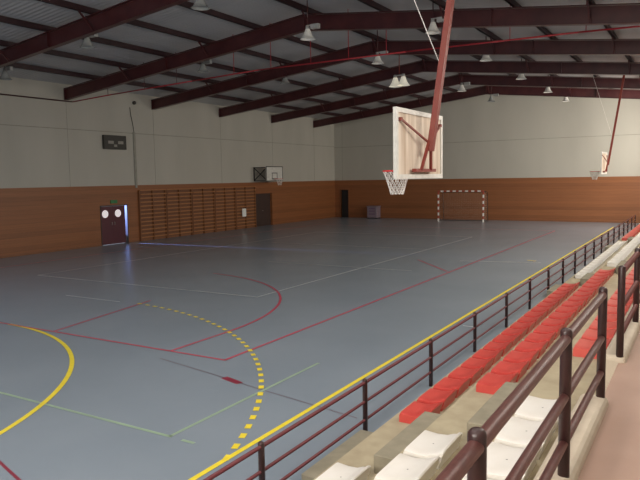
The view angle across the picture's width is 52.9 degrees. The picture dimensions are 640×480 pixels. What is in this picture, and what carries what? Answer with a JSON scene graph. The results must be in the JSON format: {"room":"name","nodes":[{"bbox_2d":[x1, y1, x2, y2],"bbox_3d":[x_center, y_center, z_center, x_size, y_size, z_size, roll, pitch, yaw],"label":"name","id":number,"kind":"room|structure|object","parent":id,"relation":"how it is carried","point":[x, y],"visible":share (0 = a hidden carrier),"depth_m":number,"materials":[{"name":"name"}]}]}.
{"room":"sports hall","nodes":[
{"label":"sports hall","id":0,"kind":"room"},
{"bbox_2d":[0,75,334,255],"bbox_3d":[-11.347,-3.283,29.261,0.270,7.412,48.300,2,6,31],"label":"wall","id":1,"kind":"structure","parent":0,"point":[56,172],"depth_m":31.68,"materials":[{"name":"paint"}]},
{"bbox_2d":[100,204,128,245],"bbox_3d":[-10.106,-0.755,31.449,0.240,1.920,1.690,2,6,31],"label":"door","id":2,"kind":"structure","parent":1,"relation":"in","point":[113,218],"depth_m":31.47,"materials":[{"name":"brown wood"}]},
{"bbox_2d":[102,135,126,149],"bbox_3d":[-9.937,-4.721,31.131,0.158,0.670,1.360,2,6,31],"label":"scoreboard","id":3,"kind":"object","parent":1,"relation":"attached to","point":[115,142],"visible":1,"depth_m":31.03,"materials":[{"name":"grey plastic"}]},
{"bbox_2d":[130,111,137,187],"bbox_3d":[-9.345,-4.612,32.243,0.055,3.981,0.274,2,6,31],"label":"conduit","id":4,"kind":"object","parent":1,"relation":"attached to","point":[134,137],"visible":1,"depth_m":32.32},
{"bbox_2d":[138,189,167,240],"bbox_3d":[-8.660,-1.314,33.467,0.180,2.600,1.880,2,6,31],"label":"wall bars","id":5,"kind":"object","parent":1,"relation":"attached to","point":[152,206],"visible":1,"depth_m":33.44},
{"bbox_2d":[0,216,334,257],"bbox_3d":[-11.165,0.366,29.538,0.015,0.090,48.300,2,6,31],"label":"baseboard","id":6,"kind":"structure","parent":1,"relation":"attached to","point":[72,248],"depth_m":32.74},
{"bbox_2d":[166,188,192,237],"bbox_3d":[-7.656,-1.492,35.140,0.180,2.600,1.960,2,6,31],"label":"wall bars","id":7,"kind":"object","parent":1,"relation":"attached to","point":[178,201],"visible":1,"depth_m":35.14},
{"bbox_2d":[192,188,215,234],"bbox_3d":[-6.644,-1.671,36.827,0.180,2.600,1.910,2,6,31],"label":"wall bars","id":8,"kind":"object","parent":1,"relation":"attached to","point":[203,199],"visible":1,"depth_m":36.83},
{"bbox_2d":[215,187,236,231],"bbox_3d":[-5.645,-1.848,38.492,0.180,2.600,1.910,2,6,31],"label":"wall bars","id":9,"kind":"object","parent":1,"relation":"attached to","point":[225,197],"visible":1,"depth_m":38.50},
{"bbox_2d":[235,186,256,228],"bbox_3d":[-4.620,-2.029,40.200,0.180,2.600,2.010,2,6,31],"label":"wall bars","id":10,"kind":"object","parent":1,"relation":"attached to","point":[245,196],"visible":1,"depth_m":40.25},
{"bbox_2d":[256,193,270,225],"bbox_3d":[-3.778,-1.987,42.129,0.095,2.120,1.800,2,6,31],"label":"door","id":11,"kind":"structure","parent":1,"relation":"in","point":[263,215],"depth_m":42.19,"materials":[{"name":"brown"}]},
{"bbox_2d":[253,166,282,184],"bbox_3d":[-3.082,-4.106,41.223,1.654,1.212,1.850,2,6,31],"label":"basketball hoop","id":12,"kind":"object","parent":1,"relation":"attached to","point":[273,173],"visible":1,"depth_m":40.90,"materials":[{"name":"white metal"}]},
{"bbox_2d":[151,36,639,109],"bbox_3d":[2.112,-7.261,26.479,25.430,2.005,0.737,2,6,31],"label":"roof beam","id":13,"kind":"structure","parent":1,"relation":"attached to","point":[612,46],"depth_m":25.65,"materials":[{"name":"metal"}]},
{"bbox_2d":[6,63,343,115],"bbox_3d":[-9.620,-7.015,27.828,0.100,0.190,48.300,2,6,31],"label":"roof purlin","id":14,"kind":"structure","parent":13,"relation":"on","point":[14,65],"depth_m":29.59,"materials":[{"name":"paint"}]},
{"bbox_2d":[389,55,409,86],"bbox_3d":[3.221,-6.921,26.164,0.960,1.290,0.548,5,8,45],"label":"lamp","id":15,"kind":"object","parent":13,"relation":"hanging from","point":[403,82],"visible":1,"depth_m":26.15,"materials":[{"name":"beige"}]},
{"bbox_2d":[358,0,516,74],"bbox_3d":[2.085,-7.428,20.761,0.100,0.190,48.300,2,6,31],"label":"roof purlin","id":16,"kind":"structure","parent":13,"relation":"on","point":[371,3],"depth_m":20.73,"materials":[{"name":"paint"}]},
{"bbox_2d":[0,217,639,479],"bbox_3d":[-0.260,0.952,23.058,26.050,0.206,48.900,2,6,31],"label":"floor","id":17,"kind":"structure","parent":0,"point":[172,358],"depth_m":13.08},
{"bbox_2d":[301,430,372,479],"bbox_3d":[0.294,2.324,6.752,0.358,0.180,1.270,2,6,31],"label":"step","id":18,"kind":"structure","parent":17,"relation":"on","point":[340,451],"depth_m":6.69,"materials":[{"name":"grey concrete"}]},
{"bbox_2d":[366,206,379,218],"bbox_3d":[4.009,-2.079,47.957,0.860,0.930,0.710,2,6,31],"label":"storage box","id":19,"kind":"object","parent":17,"relation":"on","point":[372,211],"visible":0.98,"depth_m":47.68,"materials":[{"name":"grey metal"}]},
{"bbox_2d":[203,215,635,479],"bbox_3d":[6.583,0.904,17.659,0.060,0.710,43.957,2,6,31],"label":"guard railing","id":20,"kind":"object","parent":17,"relation":"on","point":[260,448],"visible":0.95,"depth_m":8.29,"materials":[{"name":"metal"}]},
{"bbox_2d":[438,190,487,221],"bbox_3d":[9.612,-2.299,43.271,3.160,2.080,1.108,2,6,31],"label":"goal","id":21,"kind":"object","parent":17,"relation":"on","point":[483,191],"visible":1,"depth_m":42.98,"materials":[{"name":"white paint"}]},
{"bbox_2d":[313,225,639,479],"bbox_3d":[7.144,1.131,17.053,0.780,0.355,45.600,2,6,31],"label":"step","id":22,"kind":"structure","parent":17,"relation":"on","point":[361,455],"depth_m":6.72,"materials":[{"name":"beige concrete"}]},
{"bbox_2d":[315,462,370,479],"bbox_3d":[0.183,2.088,5.620,0.348,0.159,0.485,2,6,31],"label":"seat","id":23,"kind":"object","parent":22,"relation":"on","point":[338,471],"visible":1,"depth_m":5.67,"materials":[{"name":"white plastic"}]},
{"bbox_2d":[374,411,441,473],"bbox_3d":[0.964,1.997,6.327,0.358,0.180,1.250,2,6,31],"label":"step","id":24,"kind":"structure","parent":22,"relation":"on","point":[386,454],"depth_m":6.17,"materials":[{"name":"grey concrete"}]},
{"bbox_2d":[399,401,442,423],"bbox_3d":[1.138,1.919,7.216,0.348,0.159,0.445,2,6,31],"label":"seat","id":25,"kind":"object","parent":22,"relation":"on","point":[415,409],"visible":0.7,"depth_m":7.16,"materials":[{"name":"red plastic"}]},
{"bbox_2d":[417,388,457,411],"bbox_3d":[1.401,1.872,7.659,0.348,0.159,0.445,2,6,31],"label":"seat","id":26,"kind":"object","parent":22,"relation":"on","point":[432,396],"visible":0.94,"depth_m":7.59,"materials":[{"name":"red plastic"}]},
{"bbox_2d":[433,377,470,397],"bbox_3d":[1.665,1.825,8.097,0.348,0.159,0.445,2,6,31],"label":"seat","id":27,"kind":"object","parent":22,"relation":"on","point":[446,384],"visible":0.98,"depth_m":8.03,"materials":[{"name":"red plastic"}]},
{"bbox_2d":[448,367,482,385],"bbox_3d":[1.931,1.779,8.532,0.348,0.159,0.445,2,6,31],"label":"seat","id":28,"kind":"object","parent":22,"relation":"on","point":[460,373],"visible":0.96,"depth_m":8.47,"materials":[{"name":"red plastic"}]},
{"bbox_2d":[460,357,493,374],"bbox_3d":[2.198,1.732,8.977,0.348,0.159,0.445,2,6,31],"label":"seat","id":29,"kind":"object","parent":22,"relation":"on","point":[471,363],"visible":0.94,"depth_m":8.91,"materials":[{"name":"red plastic"}]},
{"bbox_2d":[472,348,503,364],"bbox_3d":[2.458,1.685,9.420,0.348,0.159,0.445,2,6,30],"label":"seat","id":30,"kind":"object","parent":22,"relation":"on","point":[480,354],"visible":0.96,"depth_m":9.35,"materials":[{"name":"red plastic"}]},
{"bbox_2d":[483,341,512,356],"bbox_3d":[2.724,1.639,9.856,0.348,0.159,0.445,2,6,30],"label":"seat","id":31,"kind":"object","parent":22,"relation":"on","point":[491,346],"visible":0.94,"depth_m":9.78,"materials":[{"name":"red plastic"}]},
{"bbox_2d":[492,334,520,347],"bbox_3d":[2.986,1.592,10.299,0.348,0.159,0.445,2,6,31],"label":"seat","id":32,"kind":"object","parent":22,"relation":"on","point":[500,338],"visible":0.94,"depth_m":10.23,"materials":[{"name":"red plastic"}]},
{"bbox_2d":[501,327,527,340],"bbox_3d":[3.247,1.546,10.734,0.348,0.159,0.445,2,6,31],"label":"seat","id":33,"kind":"object","parent":22,"relation":"on","point":[509,331],"visible":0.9,"depth_m":10.67,"materials":[{"name":"red plastic"}]},
{"bbox_2d":[510,321,535,333],"bbox_3d":[3.518,1.499,11.171,0.348,0.159,0.445,2,6,31],"label":"seat","id":34,"kind":"object","parent":22,"relation":"on","point":[517,325],"visible":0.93,"depth_m":11.10,"materials":[{"name":"red plastic"}]},
{"bbox_2d":[517,315,541,327],"bbox_3d":[3.781,1.452,11.613,0.348,0.159,0.445,2,6,31],"label":"seat","id":35,"kind":"object","parent":22,"relation":"on","point":[523,319],"visible":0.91,"depth_m":11.55,"materials":[{"name":"red plastic"}]},
{"bbox_2d":[524,310,546,321],"bbox_3d":[4.038,1.405,12.053,0.348,0.159,0.445,2,6,31],"label":"seat","id":36,"kind":"object","parent":22,"relation":"on","point":[529,313],"visible":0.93,"depth_m":12.00,"materials":[{"name":"red plastic"}]},
{"bbox_2d":[531,305,552,316],"bbox_3d":[4.310,1.359,12.492,0.348,0.159,0.445,2,6,31],"label":"seat","id":37,"kind":"object","parent":22,"relation":"on","point":[535,309],"visible":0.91,"depth_m":12.43,"materials":[{"name":"red plastic"}]},
{"bbox_2d":[537,301,558,310],"bbox_3d":[4.573,1.312,12.932,0.348,0.159,0.445,2,6,31],"label":"seat","id":38,"kind":"object","parent":22,"relation":"on","point":[541,304],"visible":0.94,"depth_m":12.87,"materials":[{"name":"red plastic"}]},
{"bbox_2d":[542,297,563,306],"bbox_3d":[4.840,1.265,13.372,0.348,0.159,0.445,2,6,31],"label":"seat","id":39,"kind":"object","parent":22,"relation":"on","point":[547,300],"visible":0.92,"depth_m":13.31,"materials":[{"name":"red plastic"}]},
{"bbox_2d":[547,293,567,301],"bbox_3d":[5.100,1.218,13.815,0.348,0.159,0.445,2,6,30],"label":"seat","id":40,"kind":"object","parent":22,"relation":"on","point":[555,296],"visible":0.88,"depth_m":13.76,"materials":[{"name":"red plastic"}]},
{"bbox_2d":[552,289,571,298],"bbox_3d":[5.364,1.172,14.252,0.348,0.159,0.445,2,6,30],"label":"seat","id":41,"kind":"object","parent":22,"relation":"on","point":[570,290],"visible":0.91,"depth_m":14.19,"materials":[{"name":"red plastic"}]},
{"bbox_2d":[557,285,575,294],"bbox_3d":[5.622,1.125,14.696,0.348,0.159,0.445,2,6,31],"label":"seat","id":42,"kind":"object","parent":22,"relation":"on","point":[560,288],"visible":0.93,"depth_m":14.63,"materials":[{"name":"red plastic"}]},
{"bbox_2d":[561,282,579,290],"bbox_3d":[5.888,1.079,15.133,0.348,0.159,0.445,2,6,31],"label":"seat","id":43,"kind":"object","parent":22,"relation":"on","point":[564,284],"visible":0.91,"depth_m":15.07,"materials":[{"name":"red plastic"}]},
{"bbox_2d":[575,271,591,278],"bbox_3d":[6.888,0.902,16.797,0.348,0.159,0.445,2,6,31],"label":"seat","id":44,"kind":"object","parent":22,"relation":"on","point":[579,275],"visible":0.59,"depth_m":16.69,"materials":[{"name":"white plastic"}]},
{"bbox_2d":[580,273,594,285],"bbox_3d":[6.718,0.979,15.917,0.358,0.180,1.050,2,6,31],"label":"step","id":45,"kind":"structure","parent":22,"relation":"on","point":[587,276],"depth_m":15.57,"materials":[{"name":"grey concrete"}]},
{"bbox_2d":[371,241,639,479],"bbox_3d":[7.811,0.982,16.637,0.780,0.710,45.600,2,6,31],"label":"step","id":46,"kind":"structure","parent":17,"relation":"on","point":[454,420],"depth_m":6.43,"materials":[{"name":"beige concrete"}]},
{"bbox_2d":[374,453,439,479],"bbox_3d":[0.678,1.786,4.963,0.348,0.159,0.485,2,6,31],"label":"seat","id":47,"kind":"object","parent":46,"relation":"on","point":[402,467],"visible":1,"depth_m":4.95,"materials":[{"name":"white plastic"}]},
{"bbox_2d":[403,430,462,469],"bbox_3d":[0.960,1.737,5.433,0.348,0.159,0.485,2,6,31],"label":"seat","id":48,"kind":"object","parent":46,"relation":"on","point":[428,444],"visible":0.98,"depth_m":5.37,"materials":[{"name":"white plastic"}]},
{"bbox_2d":[467,382,518,432],"bbox_3d":[1.781,1.643,6.151,0.358,0.180,1.290,2,6,31],"label":"step","id":49,"kind":"structure","parent":46,"relation":"on","point":[482,415],"depth_m":6.07,"materials":[{"name":"grey concrete"}]},
{"bbox_2d":[476,372,518,394],"bbox_3d":[1.962,1.560,7.099,0.348,0.159,0.445,2,6,31],"label":"seat","id":50,"kind":"object","parent":46,"relation":"on","point":[489,383],"visible":0.8,"depth_m":7.00,"materials":[{"name":"red plastic"}]},
{"bbox_2d":[490,360,529,381],"bbox_3d":[2.236,1.512,7.552,0.348,0.159,0.445,2,6,31],"label":"seat","id":51,"kind":"object","parent":46,"relation":"on","point":[502,368],"visible":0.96,"depth_m":7.47,"materials":[{"name":"red plastic"}]},
{"bbox_2d":[503,350,539,369],"bbox_3d":[2.508,1.463,8.011,0.348,0.159,0.445,2,6,31],"label":"seat","id":52,"kind":"object","parent":46,"relation":"on","point":[513,356],"visible":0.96,"depth_m":7.94,"materials":[{"name":"red plastic"}]},
{"bbox_2d":[514,340,548,358],"bbox_3d":[2.787,1.414,8.469,0.348,0.159,0.445,2,6,31],"label":"seat","id":53,"kind":"object","parent":46,"relation":"on","point":[524,346],"visible":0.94,"depth_m":8.39,"materials":[{"name":"red plastic"}]},
{"bbox_2d":[524,332,555,348],"bbox_3d":[3.055,1.366,8.922,0.348,0.159,0.445,2,6,31],"label":"seat","id":54,"kind":"object","parent":46,"relation":"on","point":[532,337],"visible":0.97,"depth_m":8.85,"materials":[{"name":"red plastic"}]},
{"bbox_2d":[533,324,563,339],"bbox_3d":[3.332,1.317,9.386,0.348,0.159,0.445,2,6,30],"label":"seat","id":55,"kind":"object","parent":46,"relation":"on","point":[541,329],"visible":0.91,"depth_m":9.30,"materials":[{"name":"red plastic"}]},
{"bbox_2d":[541,317,569,327],"bbox_3d":[3.601,1.269,9.840,0.348,0.159,0.445,2,6,31],"label":"seat","id":56,"kind":"object","parent":46,"relation":"on","point":[548,321],"visible":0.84,"depth_m":9.79,"materials":[{"name":"red plastic"}]},
{"bbox_2d":[548,311,575,324],"bbox_3d":[3.873,1.220,10.297,0.348,0.159,0.445,2,6,31],"label":"seat","id":57,"kind":"object","parent":46,"relation":"on","point":[555,315],"visible":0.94,"depth_m":10.22,"materials":[{"name":"red plastic"}]},
{"bbox_2d":[555,305,580,317],"bbox_3d":[4.146,1.172,10.753,0.348,0.159,0.445,2,6,31],"label":"seat","id":58,"kind":"object","parent":46,"relation":"on","point":[561,309],"visible":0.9,"depth_m":10.66,"materials":[{"name":"red plastic"}]},
{"bbox_2d":[561,299,585,311],"bbox_3d":[4.421,1.124,11.210,0.348,0.159,0.445,2,6,31],"label":"seat","id":59,"kind":"object","parent":46,"relation":"on","point":[566,303],"visible":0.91,"depth_m":11.12,"materials":[{"name":"red plastic"}]},
{"bbox_2d":[567,294,590,305],"bbox_3d":[4.702,1.075,11.661,0.349,0.159,0.445,2,6,31],"label":"seat","id":60,"kind":"object","parent":46,"relation":"on","point":[572,298],"visible":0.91,"depth_m":11.57,"materials":[{"name":"red plastic"}]},
{"bbox_2d":[572,290,595,300],"bbox_3d":[4.976,1.026,12.127,0.348,0.159,0.445,2,6,30],"label":"seat","id":61,"kind":"object","parent":46,"relation":"on","point":[577,293],"visible":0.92,"depth_m":12.03,"materials":[{"name":"red plastic"}]},
{"bbox_2d":[578,286,599,295],"bbox_3d":[5.251,0.978,12.576,0.348,0.159,0.445,2,6,31],"label":"seat","id":62,"kind":"object","parent":46,"relation":"on","point":[582,289],"visible":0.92,"depth_m":12.50,"materials":[{"name":"red plastic"}]},
{"bbox_2d":[582,281,602,287],"bbox_3d":[5.522,0.929,13.043,0.348,0.159,0.445,2,6,30],"label":"seat","id":63,"kind":"object","parent":46,"relation":"on","point":[588,285],"visible":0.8,"depth_m":12.96,"materials":[{"name":"red plastic"}]},
{"bbox_2d":[586,278,606,286],"bbox_3d":[5.792,0.881,13.493,0.348,0.159,0.445,2,6,31],"label":"seat","id":64,"kind":"object","parent":46,"relation":"on","point":[591,281],"visible":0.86,"depth_m":13.43,"materials":[{"name":"red plastic"}]},
{"bbox_2d":[590,274,609,282],"bbox_3d":[6.068,0.832,13.953,0.348,0.159,0.445,2,6,31],"label":"seat","id":65,"kind":"object","parent":46,"relation":"on","point":[608,275],"visible":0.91,"depth_m":13.87,"materials":[{"name":"red plastic"}]},
{"bbox_2d":[594,271,612,279],"bbox_3d":[6.340,0.784,14.405,0.349,0.159,0.445,2,6,31],"label":"seat","id":66,"kind":"object","parent":46,"relation":"on","point":[611,272],"visible":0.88,"depth_m":14.36,"materials":[{"name":"red plastic"}]},
{"bbox_2d":[598,268,615,276],"bbox_3d":[6.617,0.735,14.868,0.348,0.159,0.445,2,6,30],"label":"seat","id":67,"kind":"object","parent":46,"relation":"on","point":[599,270],"visible":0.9,"depth_m":14.79,"materials":[{"name":"red plastic"}]},
{"bbox_2d":[607,259,623,266],"bbox_3d":[7.522,0.575,16.382,0.348,0.159,0.445,2,6,30],"label":"seat","id":68,"kind":"object","parent":46,"relation":"on","point":[610,263],"visible":0.7,"depth_m":16.25,"materials":[{"name":"white plastic"}]},
{"bbox_2d":[466,263,633,479],"bbox_3d":[8.474,0.825,16.223,0.770,1.080,45.600,2,6,31],"label":"step","id":69,"kind":"structure","parent":17,"relation":"on","point":[548,386],"depth_m":6.13,"materials":[{"name":"beige concrete"}]},
{"bbox_2d":[487,442,541,479],"bbox_3d":[1.241,1.473,4.264,0.348,0.159,0.485,2,6,31],"label":"seat","id":70,"kind":"object","parent":69,"relation":"on","point":[501,459],"visible":0.66,"depth_m":4.26,"materials":[{"name":"white plastic"}]},
{"bbox_2d":[494,416,557,459],"bbox_3d":[1.523,1.423,4.734,0.348,0.159,0.485,2,6,31],"label":"seat","id":71,"kind":"object","parent":69,"relation":"on","point":[517,432],"visible":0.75,"depth_m":4.69,"materials":[{"name":"white plastic"}]},
{"bbox_2d":[514,395,558,432],"bbox_3d":[1.804,1.373,5.203,0.348,0.159,0.485,2,6,31],"label":"seat","id":72,"kind":"object","parent":69,"relation":"on","point":[532,408],"visible":0.57,"depth_m":5.16,"materials":[{"name":"white plastic"}]},
{"bbox_2d":[533,394,608,479],"bbox_3d":[-0.419,1.744,0.683,0.200,0.360,9.580,2,6,31],"label":"trim","id":73,"kind":"structure","parent":69,"relation":"on","point":[581,442],"depth_m":3.97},
{"bbox_2d":[435,287,607,479],"bbox_3d":[-0.174,1.131,0.964,0.062,0.818,8.681,2,6,31],"label":"walkway railing","id":74,"kind":"object","parent":73,"relation":"on","point":[471,459],"visible":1,"depth_m":3.13,"materials":[{"name":"metal"}]},
{"bbox_2d":[573,338,611,358],"bbox_3d":[3.011,1.171,7.093,0.348,0.159,0.445,2,6,31],"label":"seat","id":75,"kind":"object","parent":69,"relation":"on","point":[582,347],"visible":0.48,"depth_m":6.98,"materials":[{"name":"red plastic"}]},
{"bbox_2d":[581,328,616,340],"bbox_3d":[3.280,1.123,7.544,0.348,0.159,0.445,2,6,30],"label":"seat","id":76,"kind":"object","parent":69,"relation":"on","point":[589,334],"visible":0.49,"depth_m":7.46,"materials":[{"name":"red plastic"}]},
{"bbox_2d":[588,320,616,329],"bbox_3d":[3.556,1.075,8.001,0.349,0.159,0.445,2,6,30],"label":"seat","id":77,"kind":"object","parent":69,"relation":"on","point":[594,325],"visible":0.41,"depth_m":7.92,"materials":[{"name":"red plastic"}]},
{"bbox_2d":[595,311,626,321],"bbox_3d":[3.823,1.027,8.450,0.348,0.159,0.445,2,6,31],"label":"seat","id":78,"kind":"object","parent":69,"relation":"on","point":[610,317],"visible":0.33,"depth_m":8.38,"materials":[{"name":"red plastic"}]},
{"bbox_2d":[607,304,630,313],"bbox_3d":[4.095,0.980,8.899,0.348,0.159,0.445,2,6,31],"label":"seat","id":79,"kind":"object","parent":69,"relation":"on","point":[610,310],"visible":0.34,"depth_m":8.84,"materials":[{"name":"red plastic"}]},
{"bbox_2d":[607,298,632,306],"bbox_3d":[4.363,0.931,9.356,0.348,0.159,0.445,2,6,31],"label":"seat","id":80,"kind":"object","parent":69,"relation":"on","point":[613,303],"visible":0.38,"depth_m":9.25,"materials":[{"name":"red plastic"}]},
{"bbox_2d":[605,303,639,390],"bbox_3d":[5.197,0.750,10.043,0.200,0.360,10.100,2,6,31],"label":"trim","id":81,"kind":"structure","parent":69,"relation":"on","point":[631,333],"depth_m":5.98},
{"bbox_2d":[616,247,639,356],"bbox_3d":[5.134,0.192,9.811,0.062,0.818,9.721,2,6,31],"label":"walkway railing","id":82,"kind":"object","parent":81,"relation":"on","point":[622,299],"visible":1,"depth_m":5.82,"materials":[{"name":"metal"}]},
{"bbox_2d":[547,284,560,295],"bbox_3d":[6.054,1.305,16.350,0.358,0.180,1.050,2,6,31],"label":"step","id":83,"kind":"structure","parent":17,"relation":"on","point":[549,291],"depth_m":16.13,"materials":[{"name":"grey concrete"}]},
{"bbox_2d":[578,331,639,479],"bbox_3d":[9.381,0.713,15.667,1.350,1.380,45.600,2,6,31],"label":"walkway","id":84,"kind":"object","parent":17,"relation":"on","point":[614,453],"depth_m":4.16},
{"bbox_2d":[0,0,639,118],"bbox_3d":[-0.396,-7.265,22.267,25.950,1.562,48.800,2,6,31],"label":"ceiling","id":85,"kind":"structure","parent":0,"point":[260,12],"depth_m":24.59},
{"bbox_2d":[0,66,12,79],"bbox_3d":[-11.744,-6.373,24.077,0.665,0.690,0.490,2,6,31],"label":"lamp","id":86,"kind":"object","parent":85,"relation":"hanging from","point":[4,76],"visible":0.94,"depth_m":24.03,"materials":[{"name":"grey metal"}]},
{"bbox_2d":[80,16,97,48],"bbox_3d":[-7.319,-6.600,20.344,0.665,0.970,0.490,2,6,31],"label":"lamp","id":87,"kind":"object","parent":85,"relation":"hanging from","point":[87,44],"visible":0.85,"depth_m":20.32,"materials":[{"name":"metal"}]},
{"bbox_2d":[0,15,396,104],"bbox_3d":[-5.979,-7.348,25.608,0.100,0.190,48.300,2,6,31],"label":"roof purlin","id":88,"kind":"structure","parent":85,"relation":"attached to","point":[3,19],"depth_m":24.06,"materials":[{"name":"paint"}]},
{"bbox_2d":[191,0,209,10],"bbox_3d":[-2.985,-6.572,16.283,0.665,1.349,0.490,2,6,31],"label":"lamp","id":89,"kind":"object","parent":85,"relation":"hanging from","point":[199,5],"visible":1,"depth_m":16.35,"materials":[{"name":"metal"}]},
{"bbox_2d":[197,60,211,72],"bbox_3d":[-4.658,-7.199,25.944,0.665,0.802,0.490,2,6,31],"label":"lamp","id":90,"kind":"object","parent":85,"relation":"hanging from","point":[203,69],"visible":0.92,"depth_m":25.90,"materials":[{"name":"grey metal"}]},
{"bbox_2d":[300,0,319,40],"bbox_3d":[-0.319,-6.970,20.144,0.665,1.315,0.490,2,6,31],"label":"lamp","id":91,"kind":"object","parent":85,"relation":"hanging from","point":[307,36],"visible":1,"depth_m":20.13,"materials":[{"name":"metal"}]},
{"bbox_2d":[178,1,457,91],"bbox_3d":[-2.209,-7.694,23.310,0.100,0.190,48.300,2,6,31],"label":"roof purlin","id":92,"kind":"structure","parent":85,"relation":"attached to","point":[186,4],"depth_m":24.99,"materials":[{"name":"paint"}]},
{"bbox_2d":[0,3,639,101],"bbox_3d":[-6.582,-5.749,12.103,25.271,2.270,24.326,2,6,31],"label":"pipe","id":93,"kind":"object","parent":85,"relation":"hanging from","point":[509,39],"visible":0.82,"depth_m":21.78,"materials":[{"name":"metal"}]},
{"bbox_2d":[371,30,387,64],"bbox_3d":[2.285,-7.455,24.678,0.665,1.326,0.490,2,6,31],"label":"lamp","id":94,"kind":"object","parent":85,"relation":"hanging from","point":[377,61],"visible":0.84,"depth_m":24.67,"materials":[{"name":"metal"}]},
{"bbox_2d":[383,0,454,194],"bbox_3d":[1.556,-3.284,10.043,1.455,5.135,1.335,-3,6,-17],"label":"basketball hoop","id":95,"kind":"object","parent":85,"relation":"hanging from","point":[417,135],"visible":1,"depth_m":9.95,"materials":[{"name":"wood"}]},
{"bbox_2d":[425,2,443,34],"bbox_3d":[3.518,-6.771,19.561,0.665,0.904,0.490,2,6,31],"label":"lamp","id":96,"kind":"object","parent":85,"relation":"hanging from","point":[432,30],"visible":0.98,"depth_m":19.55,"materials":[{"name":"metal"}]},
{"bbox_2d":[457,82,469,91],"bbox_3d":[7.409,-8.361,33.218,0.665,1.326,0.490,2,6,31],"label":"lamp","id":97,"kind":"object","parent":85,"relation":"hanging from","point":[461,89],"visible":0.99,"depth_m":33.18,"materials":[{"name":"metal"}]},
{"bbox_2d":[480,36,491,61],"bbox_3d":[6.396,-7.293,24.454,0.665,0.910,0.490,2,6,31],"label":"lamp","id":98,"kind":"object","parent":85,"relation":"hanging from","point":[485,58],"visible":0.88,"depth_m":24.45,"materials":[{"name":"metal"}]},
{"bbox_2d":[488,86,498,101],"bbox_3d":[10.244,-8.887,38.136,0.665,1.337,0.490,2,6,31],"label":"lamp","id":99,"kind":"object","parent":85,"relation":"hanging from","point":[491,99],"visible":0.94,"depth_m":38.14,"materials":[{"name":"metal"}]},
{"bbox_2d":[505,0,611,88],"bbox_3d":[5.699,-6.804,18.659,0.100,0.190,48.300,2,6,31],"label":"roof purlin","id":100,"kind":"structure","parent":85,"relation":"attached to","point":[513,3],"depth_m":21.97,"materials":[{"name":"paint"}]},
{"bbox_2d":[590,75,624,179],"bbox_3d":[13.570,-5.465,30.649,1.456,5.135,1.334,-3,6,-17],"label":"basketball hoop","id":101,"kind":"object","parent":85,"relation":"hanging from","point":[605,159],"visible":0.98,"depth_m":30.49,"materials":[{"name":"red metal"}]},
{"bbox_2d":[334,95,639,221],"bbox_3d":[12.098,-5.753,43.346,25.950,8.860,0.270,2,6,31],"label":"wall","id":102,"kind":"structure","parent":0,"point":[533,157],"depth_m":42.82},
{"bbox_2d":[340,189,348,217],"bbox_3d":[1.943,-2.845,49.695,0.820,2.190,0.260,2,6,31],"label":"door","id":103,"kind":"structure","parent":102,"relation":"in","point":[345,192],"depth_m":49.77,"materials":[{"name":"black metal"}]},
{"bbox_2d":[335,216,639,222],"bbox_3d":[12.115,-1.375,43.634,25.410,0.090,0.015,2,6,31],"label":"baseboard","id":104,"kind":"structure","parent":102,"relation":"attached to","point":[335,216],"depth_m":43.36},
{"bbox_3d":[10.710,-2.381,16.122,0.250,7.406,48.300,2,6,31],"label":"wall","id":105,"kind":"structure","parent":0,"visible":0},
{"bbox_2d":[0,0,188,67],"bbox_3d":[-3.345,-6.296,17.384,25.430,2.005,0.737,2,6,31],"label":"roof beam","id":106,"kind":"structure","parent":105,"relation":"attached to","point":[124,12],"depth_m":20.04,"materials":[{"name":"metal"}]},
{"bbox_2d":[63,0,639,99],"bbox_3d":[-0.603,-6.781,21.953,25.430,2.005,0.737,2,6,31],"label":"roof beam","id":107,"kind":"structure","parent":105,"relation":"attached to","point":[622,13],"depth_m":20.76,"materials":[{"name":"metal"}]},
{"bbox_2d":[219,58,639,116],"bbox_3d":[4.869,-7.749,31.073,25.430,2.005,0.737,2,6,31],"label":"roof beam","id":108,"kind":"structure","parent":105,"relation":"attached to","point":[452,66],"depth_m":30.54,"materials":[{"name":"metal"}]},
{"bbox_2d":[271,73,639,122],"bbox_3d":[7.595,-8.231,35.616,25.430,2.005,0.737,2,6,31],"label":"roof beam","id":109,"kind":"structure","parent":105,"relation":"attached to","point":[491,80],"depth_m":35.45,"materials":[{"name":"metal"}]},
{"bbox_2d":[313,85,639,127],"bbox_3d":[10.310,-8.711,40.142,25.430,2.005,0.737,2,6,31],"label":"roof beam","id":110,"kind":"structure","parent":105,"relation":"attached to","point":[486,89],"depth_m":40.19,"materials":[{"name":"metal"}]},
{"bbox_2d":[0,40,367,109],"bbox_3d":[-7.778,-7.184,26.705,0.100,0.190,48.300,2,6,31],"label":"roof purlin","id":111,"kind":"structure","parent":110,"relation":"on","point":[3,43],"depth_m":26.37,"materials":[{"name":"paint"}]},
{"bbox_2d":[37,0,425,98],"bbox_3d":[-4.120,-7.519,24.475,0.100,0.190,48.300,2,6,31],"label":"roof purlin","id":112,"kind":"structure","parent":110,"relation":"on","point":[62,3],"depth_m":23.01,"materials":[{"name":"paint"}]},
{"bbox_2d":[275,0,470,74],"bbox_3d":[-0.221,-7.826,22.103,0.100,0.190,48.300,2,6,31],"label":"roof purlin","id":113,"kind":"structure","parent":110,"relation":"on","point":[291,3],"depth_m":22.36,"materials":[{"name":"paint"}]},
{"bbox_2d":[430,0,570,87],"bbox_3d":[3.935,-7.109,19.685,0.100,0.190,48.300,2,6,31],"label":"roof purlin","id":114,"kind":"structure","parent":110,"relation":"on","point":[441,3],"depth_m":23.16,"materials":[{"name":"paint"}]},
{"bbox_2d":[588,0,639,76],"bbox_3d":[7.463,-6.500,17.633,0.100,0.190,48.300,2,6,31],"label":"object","id":115,"kind":"structure","parent":110,"relation":"on","point":[611,32],"depth_m":21.28,"materials":[{"name":"paint"}]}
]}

